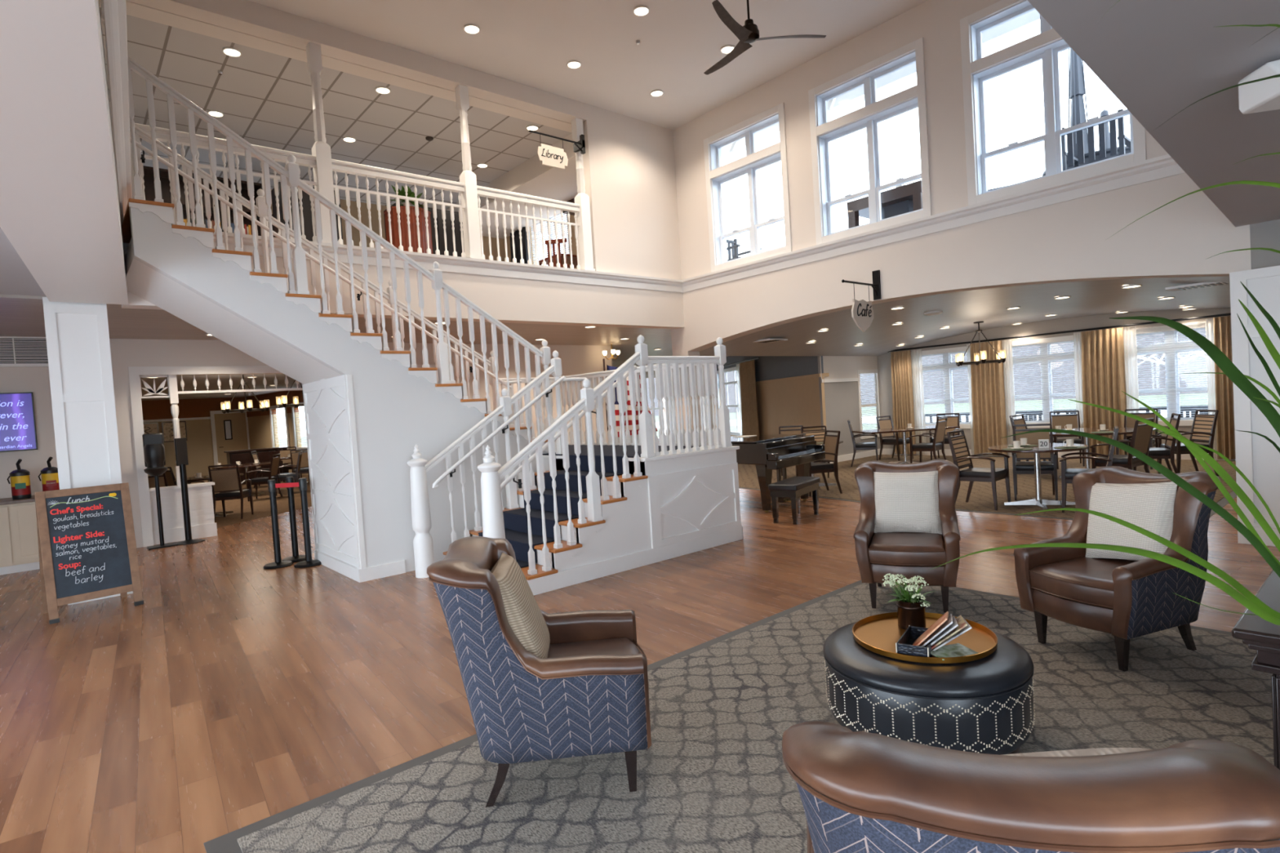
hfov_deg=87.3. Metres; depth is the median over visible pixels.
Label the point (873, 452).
trim
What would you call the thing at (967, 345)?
sheer curtain
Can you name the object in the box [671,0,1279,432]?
wall
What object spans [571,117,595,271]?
post
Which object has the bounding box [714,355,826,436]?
wall
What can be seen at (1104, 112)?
umbrella
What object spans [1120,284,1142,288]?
recessed light
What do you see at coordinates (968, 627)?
magazine
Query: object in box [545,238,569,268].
wooden chair
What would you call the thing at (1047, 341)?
window
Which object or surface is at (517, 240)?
curtain
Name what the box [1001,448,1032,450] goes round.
placemat
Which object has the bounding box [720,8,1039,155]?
roof eave
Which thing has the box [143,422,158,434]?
wall picture
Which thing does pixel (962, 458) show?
dining chair
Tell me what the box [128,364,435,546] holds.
trim
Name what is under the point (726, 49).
recessed light
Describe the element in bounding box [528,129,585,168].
sign
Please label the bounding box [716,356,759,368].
curtain rod
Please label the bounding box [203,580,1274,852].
area rug
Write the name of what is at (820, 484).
dining table
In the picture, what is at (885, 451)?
baseboard
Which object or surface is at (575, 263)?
table
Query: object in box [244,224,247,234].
book
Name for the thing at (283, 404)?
chandelier
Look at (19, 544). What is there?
base cabinet
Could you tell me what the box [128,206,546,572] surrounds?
wall
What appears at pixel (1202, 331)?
window blind
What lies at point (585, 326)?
recessed light
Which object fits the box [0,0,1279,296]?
ceiling
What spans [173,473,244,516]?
dining table
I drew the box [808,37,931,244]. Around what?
window
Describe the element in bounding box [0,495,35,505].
countertop
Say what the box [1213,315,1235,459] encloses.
curtain
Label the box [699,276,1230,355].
ceiling
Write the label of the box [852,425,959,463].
dining table
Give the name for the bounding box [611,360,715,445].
wall
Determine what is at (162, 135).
balcony railing
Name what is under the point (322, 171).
post
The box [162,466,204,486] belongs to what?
dining chair
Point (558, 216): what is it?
window blind
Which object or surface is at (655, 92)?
recessed light
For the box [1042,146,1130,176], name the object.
round patio table
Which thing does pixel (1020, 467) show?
dining chair
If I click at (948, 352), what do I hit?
window
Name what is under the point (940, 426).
dining chair
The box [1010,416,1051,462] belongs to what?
dining chair
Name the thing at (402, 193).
ivy plant
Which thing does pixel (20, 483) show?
dispenser
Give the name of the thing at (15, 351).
air vent
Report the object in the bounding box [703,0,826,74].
ceiling fan
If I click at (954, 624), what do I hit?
magazine
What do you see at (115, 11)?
trim
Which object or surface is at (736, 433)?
window
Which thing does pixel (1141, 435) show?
dining chair
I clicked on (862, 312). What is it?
sign
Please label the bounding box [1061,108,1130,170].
railing
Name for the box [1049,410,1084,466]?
dining chair
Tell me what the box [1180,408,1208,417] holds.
patio chair
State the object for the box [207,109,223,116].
recessed light
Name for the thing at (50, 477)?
dispenser
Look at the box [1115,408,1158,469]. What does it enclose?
dining chair
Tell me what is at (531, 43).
ceiling
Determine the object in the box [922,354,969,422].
window blind
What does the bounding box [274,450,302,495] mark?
dining chair
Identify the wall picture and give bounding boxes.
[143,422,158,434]
[161,421,186,442]
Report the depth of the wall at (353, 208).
14.22 m
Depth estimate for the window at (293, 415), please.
22.07 m
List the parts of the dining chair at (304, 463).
leg, rail, panel, seat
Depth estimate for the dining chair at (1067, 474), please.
7.97 m
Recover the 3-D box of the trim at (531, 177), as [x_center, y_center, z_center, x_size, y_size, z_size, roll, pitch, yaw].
[-5.183,-4.502,10.908,10.200,0.480,5.650,-5,2,-41]
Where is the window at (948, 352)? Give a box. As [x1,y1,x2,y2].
[911,346,970,428]
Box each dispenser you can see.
[7,458,31,499]
[38,457,59,491]
[143,443,167,475]
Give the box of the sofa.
[782,721,1279,852]
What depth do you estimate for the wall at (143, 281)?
6.90 m
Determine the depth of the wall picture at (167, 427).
23.58 m
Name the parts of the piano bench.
leg, padded seat, leg, leg, leg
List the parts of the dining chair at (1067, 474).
leg, leg, seat, armrest, armrest, leg, leg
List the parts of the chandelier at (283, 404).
suspension rod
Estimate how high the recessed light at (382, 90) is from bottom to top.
0.022 m
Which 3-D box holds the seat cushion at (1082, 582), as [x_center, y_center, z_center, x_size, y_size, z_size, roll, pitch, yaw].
[2.715,0.892,3.920,0.653,0.148,0.514,-4,2,-21]
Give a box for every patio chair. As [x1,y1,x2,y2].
[726,238,761,261]
[1024,410,1055,421]
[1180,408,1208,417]
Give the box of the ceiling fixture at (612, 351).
[602,343,620,359]
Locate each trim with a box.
[98,0,577,238]
[102,0,132,225]
[123,242,128,257]
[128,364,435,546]
[142,417,210,422]
[213,231,682,292]
[302,374,405,582]
[681,154,1185,292]
[755,373,829,384]
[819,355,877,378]
[821,377,879,463]
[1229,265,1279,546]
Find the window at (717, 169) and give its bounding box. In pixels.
[703,102,791,272]
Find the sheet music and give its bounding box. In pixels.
[733,435,756,437]
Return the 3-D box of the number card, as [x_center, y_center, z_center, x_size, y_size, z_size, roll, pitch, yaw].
[4.989,0.214,8.291,0.110,0.110,0.022,-2,2,29]
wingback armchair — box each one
[426,536,651,807]
[853,459,960,613]
[1013,466,1220,671]
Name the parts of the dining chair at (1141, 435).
leg, armrest, seat, leg, panel, rail, leg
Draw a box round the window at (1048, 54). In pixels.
[960,0,1146,205]
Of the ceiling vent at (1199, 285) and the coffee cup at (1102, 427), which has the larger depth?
the coffee cup at (1102, 427)
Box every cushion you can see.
[547,637,641,657]
[822,621,1034,698]
[868,532,945,566]
[1029,556,1137,609]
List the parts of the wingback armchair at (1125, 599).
leg, seat, leg, leg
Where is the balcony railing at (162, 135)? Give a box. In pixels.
[134,123,316,241]
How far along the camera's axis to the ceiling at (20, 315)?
9.85 m
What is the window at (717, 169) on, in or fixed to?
in the wall at (1067, 241)
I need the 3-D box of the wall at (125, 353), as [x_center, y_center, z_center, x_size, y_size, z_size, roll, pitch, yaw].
[-6.237,0.148,10.616,14.800,2.990,0.230,-5,2,-41]
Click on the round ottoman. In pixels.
(985, 705)
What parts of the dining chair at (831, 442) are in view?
leg, seat, leg, panel, rail, rail, leg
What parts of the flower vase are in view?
pot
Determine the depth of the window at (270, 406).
23.16 m
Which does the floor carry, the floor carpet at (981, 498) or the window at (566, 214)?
the floor carpet at (981, 498)
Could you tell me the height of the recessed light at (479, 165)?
0.022 m
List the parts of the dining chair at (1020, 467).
leg, leg, rail, rail, panel, rail, seat, leg, leg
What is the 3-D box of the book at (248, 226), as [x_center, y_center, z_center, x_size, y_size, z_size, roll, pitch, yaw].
[-6.453,-3.190,11.074,0.028,0.229,0.160,-5,2,-41]
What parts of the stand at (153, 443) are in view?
plate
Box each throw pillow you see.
[490,552,550,658]
[873,471,942,533]
[1004,747,1152,756]
[1085,481,1177,560]
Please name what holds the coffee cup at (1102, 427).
on the saucer
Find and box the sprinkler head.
[217,69,222,75]
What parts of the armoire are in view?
door, door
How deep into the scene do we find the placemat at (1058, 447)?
8.13 m
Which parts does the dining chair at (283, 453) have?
leg, panel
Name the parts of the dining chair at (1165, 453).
armrest, seat, armrest, leg, panel, leg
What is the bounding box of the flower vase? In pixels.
[882,573,934,630]
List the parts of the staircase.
newel post, newel post, handrail, grab rail, handrail, newel post, newel post, newel post, handrail, newel post, newel post, newel post, newel post, grab rail, handrail, newel post, newel post, handrail, grab rail, newel post, baseboard, handrail, newel post, handrail, panel moulding, newel post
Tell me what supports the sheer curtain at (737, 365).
hanging from the curtain rod at (758, 357)
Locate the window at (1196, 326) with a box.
[1136,321,1207,426]
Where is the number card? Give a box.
[1038,439,1048,448]
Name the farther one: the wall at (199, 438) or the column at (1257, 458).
the wall at (199, 438)
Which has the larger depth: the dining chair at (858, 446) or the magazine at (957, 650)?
the dining chair at (858, 446)
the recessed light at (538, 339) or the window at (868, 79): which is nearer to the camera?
the window at (868, 79)
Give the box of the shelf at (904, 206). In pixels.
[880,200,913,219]
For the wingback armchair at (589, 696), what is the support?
on the area rug at (713, 777)
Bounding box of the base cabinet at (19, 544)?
[0,495,39,575]
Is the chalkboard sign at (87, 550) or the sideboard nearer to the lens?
the chalkboard sign at (87, 550)
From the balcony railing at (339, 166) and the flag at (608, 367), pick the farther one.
the flag at (608, 367)
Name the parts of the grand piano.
leg, lid, leg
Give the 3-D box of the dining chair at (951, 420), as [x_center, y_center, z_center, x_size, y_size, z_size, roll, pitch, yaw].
[6.677,0.218,14.665,0.530,0.990,0.590,-2,2,39]
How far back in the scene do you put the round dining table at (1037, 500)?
8.57 m
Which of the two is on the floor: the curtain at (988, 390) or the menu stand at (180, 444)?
the menu stand at (180, 444)
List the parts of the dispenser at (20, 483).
pump lever, lid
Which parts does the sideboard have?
door, door, door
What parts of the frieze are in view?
turned post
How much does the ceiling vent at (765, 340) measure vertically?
0.029 m
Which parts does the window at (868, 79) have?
sash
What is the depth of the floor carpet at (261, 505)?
13.97 m
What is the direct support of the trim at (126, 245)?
attached to the wall at (143, 281)
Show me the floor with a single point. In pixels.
(239, 693)
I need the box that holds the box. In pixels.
[895,625,933,657]
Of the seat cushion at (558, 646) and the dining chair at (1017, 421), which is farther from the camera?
the dining chair at (1017, 421)
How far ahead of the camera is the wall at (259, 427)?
23.69 m
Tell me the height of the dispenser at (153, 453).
0.450 m
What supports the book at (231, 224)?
on the bookcase at (148, 177)
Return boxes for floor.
[0,488,1279,852]
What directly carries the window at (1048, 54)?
in the wall at (1067, 241)
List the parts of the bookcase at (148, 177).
shelf, shelf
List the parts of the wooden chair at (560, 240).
rail, seat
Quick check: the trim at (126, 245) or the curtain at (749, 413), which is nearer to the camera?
the trim at (126, 245)
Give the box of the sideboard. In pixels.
[223,446,288,484]
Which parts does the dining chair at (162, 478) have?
panel, leg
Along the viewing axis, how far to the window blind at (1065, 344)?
13.90 m
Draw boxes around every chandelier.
[221,374,269,413]
[276,379,304,408]
[955,321,1005,366]
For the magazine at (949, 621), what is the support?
in the box
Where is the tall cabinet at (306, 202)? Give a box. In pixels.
[271,182,343,244]
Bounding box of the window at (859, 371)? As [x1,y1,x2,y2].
[857,368,879,439]
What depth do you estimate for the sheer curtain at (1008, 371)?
14.29 m
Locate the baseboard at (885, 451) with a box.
[881,448,1235,460]
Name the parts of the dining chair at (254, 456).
leg, panel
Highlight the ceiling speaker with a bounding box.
[1238,59,1279,114]
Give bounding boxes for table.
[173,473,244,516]
[211,462,270,495]
[280,456,309,483]
[538,253,577,269]
[810,440,843,489]
[847,180,922,228]
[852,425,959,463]
[987,443,1088,510]
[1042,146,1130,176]
[1052,427,1133,478]
[1231,559,1279,769]
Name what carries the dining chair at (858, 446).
on the floor carpet at (981, 498)
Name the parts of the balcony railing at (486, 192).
rail, rail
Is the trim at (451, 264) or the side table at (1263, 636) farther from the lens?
the trim at (451, 264)
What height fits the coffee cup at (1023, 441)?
0.090 m
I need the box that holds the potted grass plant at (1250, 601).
[930,1,1279,625]
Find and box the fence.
[924,404,1208,422]
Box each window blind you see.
[273,411,287,439]
[294,408,306,443]
[530,213,568,266]
[859,374,877,429]
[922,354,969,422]
[1013,344,1075,421]
[1136,331,1208,418]
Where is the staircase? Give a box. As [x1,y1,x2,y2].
[121,56,743,595]
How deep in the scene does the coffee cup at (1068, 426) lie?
10.85 m
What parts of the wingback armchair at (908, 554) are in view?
leg, seat, leg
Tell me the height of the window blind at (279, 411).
1.152 m
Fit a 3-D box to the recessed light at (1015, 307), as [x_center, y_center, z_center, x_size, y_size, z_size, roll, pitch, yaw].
[6.067,-1.928,10.902,0.204,0.022,0.204,-5,2,-41]
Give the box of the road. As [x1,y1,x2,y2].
[655,409,1199,428]
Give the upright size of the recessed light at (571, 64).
0.022 m
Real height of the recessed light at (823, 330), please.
0.022 m
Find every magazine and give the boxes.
[912,611,948,645]
[918,613,953,646]
[924,616,958,647]
[930,643,977,660]
[931,615,967,649]
[932,617,972,650]
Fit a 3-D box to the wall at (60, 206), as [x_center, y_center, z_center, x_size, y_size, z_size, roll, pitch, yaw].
[-3.108,-1.661,3.475,0.598,0.814,7.791,-5,2,-37]
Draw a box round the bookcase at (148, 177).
[142,165,262,235]
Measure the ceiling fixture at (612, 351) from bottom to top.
0.348 m
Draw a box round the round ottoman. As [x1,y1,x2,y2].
[822,621,1035,755]
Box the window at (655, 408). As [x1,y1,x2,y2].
[645,374,666,440]
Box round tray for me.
[852,612,997,663]
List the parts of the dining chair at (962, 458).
leg, rail, rail, rail, leg, armrest, seat, armrest, leg, leg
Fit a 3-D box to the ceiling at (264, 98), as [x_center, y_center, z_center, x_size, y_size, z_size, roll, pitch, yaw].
[-5.264,-4.750,10.976,10.200,0.220,5.850,-5,2,-41]
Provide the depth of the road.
37.76 m
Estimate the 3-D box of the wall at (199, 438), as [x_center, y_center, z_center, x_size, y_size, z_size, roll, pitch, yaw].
[-17.981,0.584,22.502,8.500,2.800,0.220,-5,2,-41]
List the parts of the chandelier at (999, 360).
suspension rod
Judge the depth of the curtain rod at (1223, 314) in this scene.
13.33 m
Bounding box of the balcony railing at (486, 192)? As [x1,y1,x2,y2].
[476,185,580,269]
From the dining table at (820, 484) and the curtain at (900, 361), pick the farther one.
the curtain at (900, 361)
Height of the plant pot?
1.130 m
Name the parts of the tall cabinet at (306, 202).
door, door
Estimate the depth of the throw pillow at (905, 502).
5.17 m
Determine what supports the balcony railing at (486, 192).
attached to the wall at (628, 162)
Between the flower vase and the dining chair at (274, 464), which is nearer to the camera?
the flower vase
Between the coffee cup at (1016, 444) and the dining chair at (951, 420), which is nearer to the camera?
the coffee cup at (1016, 444)
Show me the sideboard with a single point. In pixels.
(264, 455)
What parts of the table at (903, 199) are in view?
leg, leg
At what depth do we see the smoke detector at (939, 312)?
10.81 m
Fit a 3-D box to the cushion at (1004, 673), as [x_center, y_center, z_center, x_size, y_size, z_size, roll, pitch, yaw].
[1.311,1.036,3.114,0.892,0.079,0.892,-5,2,-41]
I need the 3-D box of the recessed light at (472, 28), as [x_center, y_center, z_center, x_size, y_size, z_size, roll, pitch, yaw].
[-2.088,-4.939,8.336,0.204,0.022,0.204,-5,2,-41]
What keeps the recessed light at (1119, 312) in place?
in the ceiling at (960, 309)
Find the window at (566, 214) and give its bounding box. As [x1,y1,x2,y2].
[528,213,569,264]
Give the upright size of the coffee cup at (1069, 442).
0.090 m
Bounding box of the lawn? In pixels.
[278,393,1208,447]
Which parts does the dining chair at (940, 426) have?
leg, leg, armrest, seat, leg, panel, leg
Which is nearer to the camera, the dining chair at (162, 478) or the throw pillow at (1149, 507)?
the throw pillow at (1149, 507)
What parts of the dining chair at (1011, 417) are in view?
leg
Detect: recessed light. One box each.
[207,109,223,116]
[222,46,241,57]
[342,136,355,142]
[375,85,391,93]
[463,23,479,34]
[476,163,488,167]
[526,124,538,130]
[534,337,545,340]
[566,60,581,68]
[584,325,595,328]
[632,4,649,16]
[650,89,663,96]
[720,44,734,53]
[817,328,828,331]
[890,306,904,309]
[891,322,903,324]
[1006,306,1020,309]
[1044,313,1057,315]
[1053,295,1071,298]
[1115,311,1128,313]
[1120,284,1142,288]
[1157,296,1174,299]
[1178,305,1194,307]
[1182,307,1196,310]
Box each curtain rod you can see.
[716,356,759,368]
[888,312,1231,352]
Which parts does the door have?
glass, glass frame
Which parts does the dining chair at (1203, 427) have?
leg, armrest, leg, seat, leg, armrest, rail, rail, rail, leg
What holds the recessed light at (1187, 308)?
in the ceiling at (960, 309)
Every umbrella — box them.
[1068,48,1088,156]
[1099,109,1110,148]
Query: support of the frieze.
attached to the wall at (125, 353)
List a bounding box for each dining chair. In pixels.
[147,471,168,488]
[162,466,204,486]
[208,463,253,519]
[245,453,282,501]
[249,450,280,488]
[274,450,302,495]
[278,446,302,482]
[289,448,309,482]
[778,425,803,477]
[795,430,842,496]
[800,425,838,478]
[847,419,878,466]
[875,415,913,461]
[908,417,947,463]
[928,413,959,460]
[946,429,1010,510]
[1009,414,1058,469]
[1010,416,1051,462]
[1011,423,1057,500]
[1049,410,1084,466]
[1058,426,1118,512]
[1089,417,1154,473]
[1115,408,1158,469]
[1126,413,1181,473]
[1155,409,1218,475]
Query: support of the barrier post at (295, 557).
on the floor
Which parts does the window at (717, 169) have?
sash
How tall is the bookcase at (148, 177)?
1.900 m
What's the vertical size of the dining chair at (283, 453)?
0.990 m
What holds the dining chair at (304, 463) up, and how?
on the floor carpet at (261, 505)
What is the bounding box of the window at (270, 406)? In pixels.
[269,405,290,449]
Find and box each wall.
[0,0,128,304]
[0,338,612,547]
[121,0,684,328]
[124,238,356,566]
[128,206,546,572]
[141,397,245,479]
[244,390,308,475]
[270,189,577,268]
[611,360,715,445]
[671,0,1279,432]
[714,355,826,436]
[817,355,880,455]
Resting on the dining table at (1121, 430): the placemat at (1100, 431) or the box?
the placemat at (1100, 431)
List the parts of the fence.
rail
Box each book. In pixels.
[230,222,234,232]
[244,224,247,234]
[247,225,251,235]
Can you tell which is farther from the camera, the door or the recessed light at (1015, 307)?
the door
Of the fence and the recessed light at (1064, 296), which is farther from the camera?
the fence
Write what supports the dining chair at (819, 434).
on the floor carpet at (981, 498)
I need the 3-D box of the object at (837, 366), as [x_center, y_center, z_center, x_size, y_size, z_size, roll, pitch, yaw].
[4.966,-1.616,15.853,2.450,1.000,0.012,-5,2,-41]
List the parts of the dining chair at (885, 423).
leg, panel, leg, seat, leg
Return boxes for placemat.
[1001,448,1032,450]
[1008,444,1037,447]
[1053,446,1086,448]
[1091,431,1113,432]
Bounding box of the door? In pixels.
[209,410,249,465]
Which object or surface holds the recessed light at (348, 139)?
in the ceiling at (264, 98)
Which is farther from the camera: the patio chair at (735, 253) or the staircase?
the patio chair at (735, 253)
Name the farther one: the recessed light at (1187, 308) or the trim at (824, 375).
the trim at (824, 375)
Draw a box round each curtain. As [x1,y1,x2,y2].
[510,226,528,263]
[736,363,742,435]
[738,360,759,435]
[890,350,915,454]
[911,349,926,453]
[966,343,973,454]
[969,340,1007,455]
[1001,339,1015,455]
[1073,332,1084,456]
[1080,327,1128,457]
[1123,326,1139,413]
[1204,318,1217,458]
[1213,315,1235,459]
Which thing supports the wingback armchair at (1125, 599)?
on the area rug at (713, 777)
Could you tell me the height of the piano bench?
0.500 m
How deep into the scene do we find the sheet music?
10.48 m
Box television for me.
[0,391,37,452]
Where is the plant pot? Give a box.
[383,205,432,253]
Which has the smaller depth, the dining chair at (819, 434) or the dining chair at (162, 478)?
the dining chair at (162, 478)
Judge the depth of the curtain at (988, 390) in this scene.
14.54 m
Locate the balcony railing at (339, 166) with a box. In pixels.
[331,159,465,257]
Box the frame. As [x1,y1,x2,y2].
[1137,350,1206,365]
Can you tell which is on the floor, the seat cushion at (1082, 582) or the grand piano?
the grand piano
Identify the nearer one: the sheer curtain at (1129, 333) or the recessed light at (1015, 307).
the recessed light at (1015, 307)
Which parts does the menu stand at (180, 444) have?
frame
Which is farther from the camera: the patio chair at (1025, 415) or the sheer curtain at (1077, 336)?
the patio chair at (1025, 415)
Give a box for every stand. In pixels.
[142,432,177,550]
[173,437,204,545]
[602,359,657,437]
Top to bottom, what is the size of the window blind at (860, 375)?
1.411 m
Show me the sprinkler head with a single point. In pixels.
(220, 72)
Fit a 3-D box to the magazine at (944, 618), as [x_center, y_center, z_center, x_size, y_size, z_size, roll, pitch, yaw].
[1.290,0.912,2.988,0.155,0.186,0.226,-3,2,26]
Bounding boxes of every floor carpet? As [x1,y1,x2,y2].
[191,474,311,528]
[737,454,1236,519]
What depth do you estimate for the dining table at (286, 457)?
18.24 m
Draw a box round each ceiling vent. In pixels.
[754,337,787,342]
[1164,282,1228,291]
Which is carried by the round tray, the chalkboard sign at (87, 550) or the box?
the box
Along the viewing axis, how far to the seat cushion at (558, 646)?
3.13 m
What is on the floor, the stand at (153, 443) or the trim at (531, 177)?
the stand at (153, 443)
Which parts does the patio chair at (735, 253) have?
rail, armrest, leg, armrest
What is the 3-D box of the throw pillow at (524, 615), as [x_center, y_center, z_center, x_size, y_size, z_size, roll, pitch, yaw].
[-0.535,0.827,2.943,0.244,0.460,0.500,-4,2,-5]
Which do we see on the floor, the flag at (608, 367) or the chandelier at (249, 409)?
the flag at (608, 367)
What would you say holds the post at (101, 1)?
attached to the wall at (628, 162)
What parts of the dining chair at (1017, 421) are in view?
rail, panel, leg, leg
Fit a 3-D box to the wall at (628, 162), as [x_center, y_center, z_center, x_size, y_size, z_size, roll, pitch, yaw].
[-2.395,-3.226,9.389,7.940,3.470,0.250,-5,2,-41]
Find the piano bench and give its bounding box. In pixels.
[768,476,820,524]
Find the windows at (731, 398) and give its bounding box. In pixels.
[646,329,1207,416]
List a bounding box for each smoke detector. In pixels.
[425,136,433,141]
[924,310,942,315]
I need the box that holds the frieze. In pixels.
[139,373,436,485]
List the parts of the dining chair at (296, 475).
seat, leg, leg, panel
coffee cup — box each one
[194,472,201,477]
[1013,440,1020,448]
[1020,438,1026,444]
[1063,439,1073,446]
[1064,424,1071,430]
[1099,424,1106,430]
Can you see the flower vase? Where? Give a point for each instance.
(911, 611)
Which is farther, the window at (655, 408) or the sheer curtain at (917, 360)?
the window at (655, 408)
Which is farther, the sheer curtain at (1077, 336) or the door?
the door
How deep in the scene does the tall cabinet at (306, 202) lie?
10.62 m
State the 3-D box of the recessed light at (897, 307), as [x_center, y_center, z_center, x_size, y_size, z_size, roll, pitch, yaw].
[3.835,-1.767,9.993,0.204,0.022,0.204,-5,2,-41]
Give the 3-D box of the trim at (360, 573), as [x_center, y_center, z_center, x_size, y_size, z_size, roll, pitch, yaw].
[-3.201,0.502,7.419,0.470,2.116,1.565,-5,2,-41]
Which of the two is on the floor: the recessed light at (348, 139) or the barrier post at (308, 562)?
the barrier post at (308, 562)
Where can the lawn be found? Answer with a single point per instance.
(940, 408)
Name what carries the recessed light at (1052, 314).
in the ceiling at (960, 309)
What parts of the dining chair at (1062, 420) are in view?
rail, rail, panel, rail, seat, leg, leg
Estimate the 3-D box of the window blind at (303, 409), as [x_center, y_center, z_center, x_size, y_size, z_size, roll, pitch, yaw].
[-10.757,0.018,21.605,1.503,1.152,0.030,-2,2,43]
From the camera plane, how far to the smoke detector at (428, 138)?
11.01 m
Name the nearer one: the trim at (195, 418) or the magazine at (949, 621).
the magazine at (949, 621)
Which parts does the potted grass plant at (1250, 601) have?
blade, blade, blade, blade, blade, blade, blade, blade, blade, blade, blade, blade, blade, blade, blade, blade, blade, blade, blade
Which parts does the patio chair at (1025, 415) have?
leg, rail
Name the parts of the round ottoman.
nailhead trim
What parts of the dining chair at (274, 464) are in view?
leg, leg, armrest, seat, leg, panel, leg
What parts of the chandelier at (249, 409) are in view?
suspension rod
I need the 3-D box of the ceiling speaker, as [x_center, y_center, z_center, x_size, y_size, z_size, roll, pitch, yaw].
[2.832,-1.503,2.843,0.339,0.190,0.329,-3,2,14]
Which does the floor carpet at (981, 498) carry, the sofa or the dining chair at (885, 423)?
the dining chair at (885, 423)
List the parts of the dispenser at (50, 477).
lid, pump lever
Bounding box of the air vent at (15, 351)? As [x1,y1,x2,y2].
[0,336,48,367]
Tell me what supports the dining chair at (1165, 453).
on the floor carpet at (981, 498)
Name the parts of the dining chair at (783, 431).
leg, rail, panel, rail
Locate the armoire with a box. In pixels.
[383,202,464,257]
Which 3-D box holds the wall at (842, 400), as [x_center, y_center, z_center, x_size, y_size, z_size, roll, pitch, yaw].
[5.044,-1.073,15.957,2.630,3.700,0.060,-5,2,-41]
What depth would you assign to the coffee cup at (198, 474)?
12.27 m
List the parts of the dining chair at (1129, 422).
leg, leg, seat, panel, rail, rail, leg, leg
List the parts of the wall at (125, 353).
baseboard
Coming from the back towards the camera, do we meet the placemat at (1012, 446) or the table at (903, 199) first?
the table at (903, 199)
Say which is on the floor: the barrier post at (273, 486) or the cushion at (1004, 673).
the barrier post at (273, 486)
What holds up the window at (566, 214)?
in the wall at (353, 208)
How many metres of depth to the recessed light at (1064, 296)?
9.44 m
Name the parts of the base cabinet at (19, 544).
door frame, door, door frame, door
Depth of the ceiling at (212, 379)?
17.88 m
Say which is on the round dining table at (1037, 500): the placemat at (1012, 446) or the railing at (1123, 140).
the placemat at (1012, 446)
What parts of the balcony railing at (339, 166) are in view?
rail, rail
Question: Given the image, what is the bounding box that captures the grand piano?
[730,433,825,512]
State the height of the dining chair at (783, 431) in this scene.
0.990 m
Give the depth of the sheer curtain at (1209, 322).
11.77 m
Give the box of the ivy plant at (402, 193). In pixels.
[390,184,429,209]
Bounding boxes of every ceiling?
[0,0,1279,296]
[0,293,728,360]
[99,7,572,209]
[140,373,302,400]
[248,0,928,129]
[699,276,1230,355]
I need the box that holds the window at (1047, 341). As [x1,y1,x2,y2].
[1012,335,1075,427]
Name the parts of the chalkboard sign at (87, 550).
leg, leg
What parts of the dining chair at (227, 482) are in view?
leg, rail, leg, rail, panel, rail, seat, leg, leg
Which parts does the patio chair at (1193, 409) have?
rail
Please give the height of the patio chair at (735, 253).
0.950 m
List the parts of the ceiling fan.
blade, blade, blade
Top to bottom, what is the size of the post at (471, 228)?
2.410 m
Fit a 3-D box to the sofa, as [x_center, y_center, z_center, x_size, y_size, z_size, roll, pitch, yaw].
[0.713,0.998,1.385,0.770,1.015,0.878,-3,2,13]
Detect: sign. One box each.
[34,482,143,624]
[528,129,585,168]
[841,270,881,332]
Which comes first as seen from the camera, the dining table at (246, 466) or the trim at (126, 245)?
the trim at (126, 245)
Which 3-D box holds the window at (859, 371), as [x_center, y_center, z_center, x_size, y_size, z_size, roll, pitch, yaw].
[5.574,-0.552,16.386,0.920,1.670,0.075,-5,2,-41]
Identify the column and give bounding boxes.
[42,297,133,604]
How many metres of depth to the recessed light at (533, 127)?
10.87 m
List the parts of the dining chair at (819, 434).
rail, rail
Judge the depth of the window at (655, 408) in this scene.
21.70 m
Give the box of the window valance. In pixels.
[562,197,574,215]
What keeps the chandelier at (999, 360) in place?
hanging from the ceiling at (960, 309)
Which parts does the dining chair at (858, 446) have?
leg, armrest, armrest, seat, leg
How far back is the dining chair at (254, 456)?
18.18 m
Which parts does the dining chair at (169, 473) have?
panel, leg, armrest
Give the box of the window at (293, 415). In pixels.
[290,402,307,450]
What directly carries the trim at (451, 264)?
attached to the wall at (628, 162)
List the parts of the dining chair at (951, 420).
leg, leg, seat, rail, rail, panel, leg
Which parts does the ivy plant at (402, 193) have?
pot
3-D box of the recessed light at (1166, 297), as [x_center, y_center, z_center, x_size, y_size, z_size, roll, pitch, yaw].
[7.492,-1.831,9.554,0.204,0.022,0.204,-5,2,-41]
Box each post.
[100,0,134,220]
[263,479,298,569]
[281,476,305,562]
[293,477,321,568]
[306,41,339,244]
[455,84,483,258]
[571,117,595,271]
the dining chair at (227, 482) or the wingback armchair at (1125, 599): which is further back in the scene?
the dining chair at (227, 482)
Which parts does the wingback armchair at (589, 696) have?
leg, leg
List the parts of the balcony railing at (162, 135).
rail, rail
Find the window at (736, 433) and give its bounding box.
[716,366,739,435]
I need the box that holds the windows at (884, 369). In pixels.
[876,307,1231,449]
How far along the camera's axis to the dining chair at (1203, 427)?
10.14 m
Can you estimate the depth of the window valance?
13.71 m

